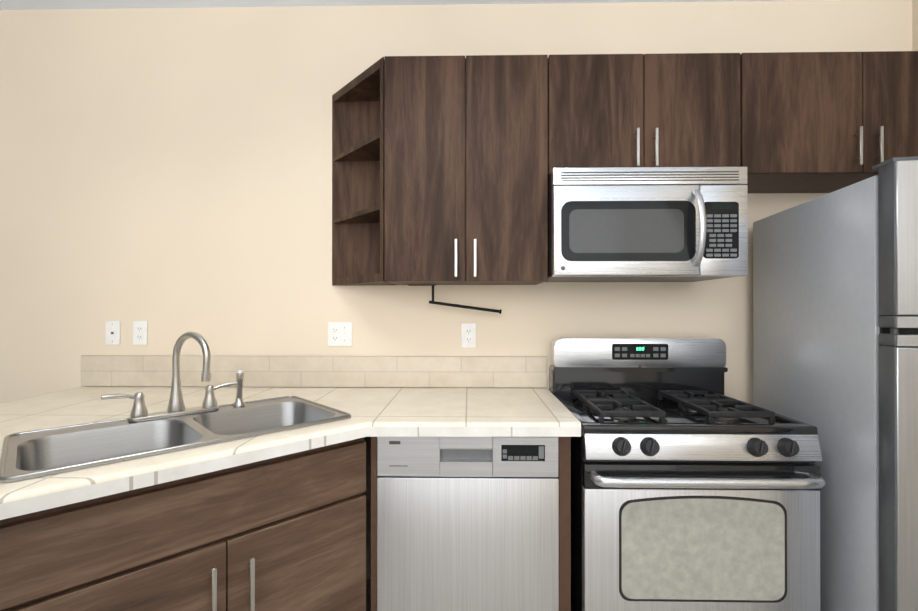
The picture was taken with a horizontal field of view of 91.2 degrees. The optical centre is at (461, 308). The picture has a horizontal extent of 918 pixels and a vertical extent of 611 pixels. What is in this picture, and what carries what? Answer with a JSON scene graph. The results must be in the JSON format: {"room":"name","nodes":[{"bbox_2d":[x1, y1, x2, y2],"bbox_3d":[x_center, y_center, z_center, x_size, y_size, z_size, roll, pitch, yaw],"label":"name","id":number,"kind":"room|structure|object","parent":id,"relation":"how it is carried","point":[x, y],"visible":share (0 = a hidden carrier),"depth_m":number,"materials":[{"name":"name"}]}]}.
{"room":"kitchen","nodes":[
{"label":"kitchen","id":0,"kind":"room"},
{"bbox_2d":[366,579,370,610],"bbox_3d":[-2.082,1.336,-0.228,8.506,0.100,5.000,0,0,1],"label":"floor","id":1,"kind":"structure","parent":0,"point":[368,594],"depth_m":2.02,"materials":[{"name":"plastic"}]},
{"bbox_2d":[0,437,365,610],"bbox_3d":[-0.826,0.857,1.409,0.878,0.863,0.619,0,0,-44],"label":"base cabinet","id":2,"kind":"object","parent":1,"relation":"on","point":[285,533],"visible":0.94,"depth_m":1.18,"materials":[{"name":"brown wood"}]},
{"bbox_2d":[0,387,580,519],"bbox_3d":[-0.728,0.399,1.225,2.233,0.046,1.848,0,0,1],"label":"countertop","id":3,"kind":"structure","parent":2,"relation":"on","point":[447,412],"depth_m":1.49,"materials":[{"name":"tile"}]},
{"bbox_2d":[101,332,244,421],"bbox_3d":[-0.933,0.224,1.515,0.430,0.289,0.184,0,0,-44],"label":"faucet","id":4,"kind":"object","parent":3,"relation":"on","point":[139,410],"visible":1,"depth_m":1.54,"materials":[{"name":"silver metal"}]},
{"bbox_2d":[0,396,350,482],"bbox_3d":[-0.842,0.462,1.419,0.855,0.198,0.483,0,0,-44],"label":"sink","id":5,"kind":"object","parent":3,"relation":"in","point":[37,453],"visible":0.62,"depth_m":1.40,"materials":[{"name":"metal"}]},
{"bbox_2d":[371,437,377,610],"bbox_3d":[-0.291,0.858,1.831,0.020,0.863,0.614,0,0,1],"label":"cabinet filler","id":6,"kind":"object","parent":1,"relation":"on","point":[374,476],"depth_m":1.52,"materials":[{"name":"brown wood"}]},
{"bbox_2d":[377,437,558,610],"bbox_3d":[0.026,0.859,1.803,0.608,0.857,0.607,0,0,1],"label":"dishwasher","id":7,"kind":"object","parent":1,"relation":"on","point":[467,523],"visible":0.83,"depth_m":1.50,"materials":[{"name":"silver metal"}]},
{"bbox_2d":[558,437,570,610],"bbox_3d":[0.354,0.858,1.820,0.039,0.863,0.614,0,0,1],"label":"cabinet filler","id":8,"kind":"object","parent":1,"relation":"on","point":[564,477],"depth_m":1.51,"materials":[{"name":"brown wood"}]},
{"bbox_2d":[549,337,825,610],"bbox_3d":[0.781,0.706,1.736,0.758,1.146,0.716,0,0,1],"label":"stove","id":9,"kind":"object","parent":1,"relation":"on","point":[694,487],"visible":0.94,"depth_m":1.45,"materials":[{"name":"silver metal"}]},
{"bbox_2d":[753,156,917,610],"bbox_3d":[1.628,0.429,1.580,0.750,1.700,0.795,0,0,8],"label":"refrigerator","id":10,"kind":"object","parent":1,"relation":"on","point":[835,318],"visible":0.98,"depth_m":1.40,"materials":[{"name":"metal"}]},
{"bbox_2d":[0,0,792,9],"bbox_3d":[-2.082,-1.504,-0.221,8.506,0.100,5.000,0,0,1],"label":"ceiling","id":11,"kind":"structure","parent":0,"point":[51,4],"depth_m":2.13,"materials":[{"name":"paint"}]},
{"bbox_2d":[0,0,911,578],"bbox_3d":[-2.039,-0.078,2.225,8.506,2.740,0.100,0,0,1],"label":"wall","id":12,"kind":"structure","parent":0,"point":[166,174],"depth_m":2.16,"materials":[{"name":"paint"}]},
{"bbox_2d":[105,321,119,344],"bbox_3d":[-1.678,0.119,2.163,0.070,0.115,0.007,0,0,1],"label":"outlet","id":13,"kind":"object","parent":12,"relation":"attached to","point":[112,332],"visible":1,"depth_m":2.16,"materials":[{"name":"white plastic"}]},
{"bbox_2d":[133,321,147,344],"bbox_3d":[-1.545,0.119,2.160,0.070,0.115,0.008,0,0,1],"label":"electrical outlet","id":14,"kind":"object","parent":12,"relation":"attached to","point":[140,332],"visible":1,"depth_m":2.16,"materials":[{"name":"white plastic"}]},
{"bbox_2d":[81,355,546,387],"bbox_3d":[-0.713,0.302,2.144,2.235,0.148,0.010,0,0,1],"label":"backsplash","id":15,"kind":"structure","parent":12,"relation":"attached to","point":[378,371],"depth_m":2.14,"materials":[{"name":"tile"}]},
{"bbox_2d":[328,322,351,345],"bbox_3d":[-0.579,0.124,2.140,0.116,0.115,0.014,0,0,1],"label":"outlet","id":16,"kind":"object","parent":12,"relation":"attached to","point":[339,333],"visible":1,"depth_m":2.14,"materials":[{"name":"white plastic"}]},
{"bbox_2d":[332,57,395,285],"bbox_3d":[-0.467,-0.563,1.984,0.308,0.910,0.326,0,0,1],"label":"corner shelf","id":17,"kind":"object","parent":12,"relation":"attached to","point":[358,180],"visible":0.69,"depth_m":2.13,"materials":[{"name":"brown wood"}]},
{"bbox_2d":[384,55,547,284],"bbox_3d":[0.020,-0.564,1.957,0.660,0.910,0.362,0,0,1],"label":"upper cabinet","id":18,"kind":"object","parent":12,"relation":"attached to","point":[466,171],"visible":1,"depth_m":1.81,"materials":[{"name":"brown wood"}]},
{"bbox_2d":[408,285,501,313],"bbox_3d":[-0.029,-0.040,2.040,0.422,0.132,0.024,0,0,1],"label":"paper towel holder","id":19,"kind":"object","parent":18,"relation":"attached to","point":[465,306],"visible":1,"depth_m":2.03,"materials":[{"name":"black metal"}]},
{"bbox_2d":[461,323,475,347],"bbox_3d":[0.035,0.130,2.133,0.070,0.115,0.008,0,0,1],"label":"electrical outlet","id":20,"kind":"object","parent":12,"relation":"attached to","point":[468,335],"visible":1,"depth_m":2.13,"materials":[{"name":"white plastic"}]},
{"bbox_2d":[548,53,739,175],"bbox_3d":[0.735,-0.778,1.945,0.762,0.480,0.362,0,0,1],"label":"upper cabinet","id":21,"kind":"object","parent":12,"relation":"attached to","point":[649,110],"visible":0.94,"depth_m":1.80,"materials":[{"name":"brown wood"}]},
{"bbox_2d":[545,167,747,281],"bbox_3d":[0.718,-0.328,1.882,0.732,0.413,0.488,0,0,1],"label":"microwave","id":22,"kind":"object","parent":21,"relation":"attached to","point":[647,224],"visible":1,"depth_m":1.70,"materials":[{"name":"silver metal"}]},
{"bbox_2d":[740,51,917,192],"bbox_3d":[1.614,-0.779,1.930,0.984,0.480,0.362,0,0,1],"label":"upper cabinet","id":23,"kind":"object","parent":12,"relation":"attached to","point":[820,122],"visible":0.83,"depth_m":1.79,"materials":[{"name":"brown wood"}]},
{"bbox_2d":[912,0,917,50],"bbox_3d":[2.121,-0.084,-0.298,0.100,2.740,4.800,0,0,1],"label":"wall","id":24,"kind":"structure","parent":0,"point":[914,25],"depth_m":2.09,"materials":[{"name":"paint"}]}
]}

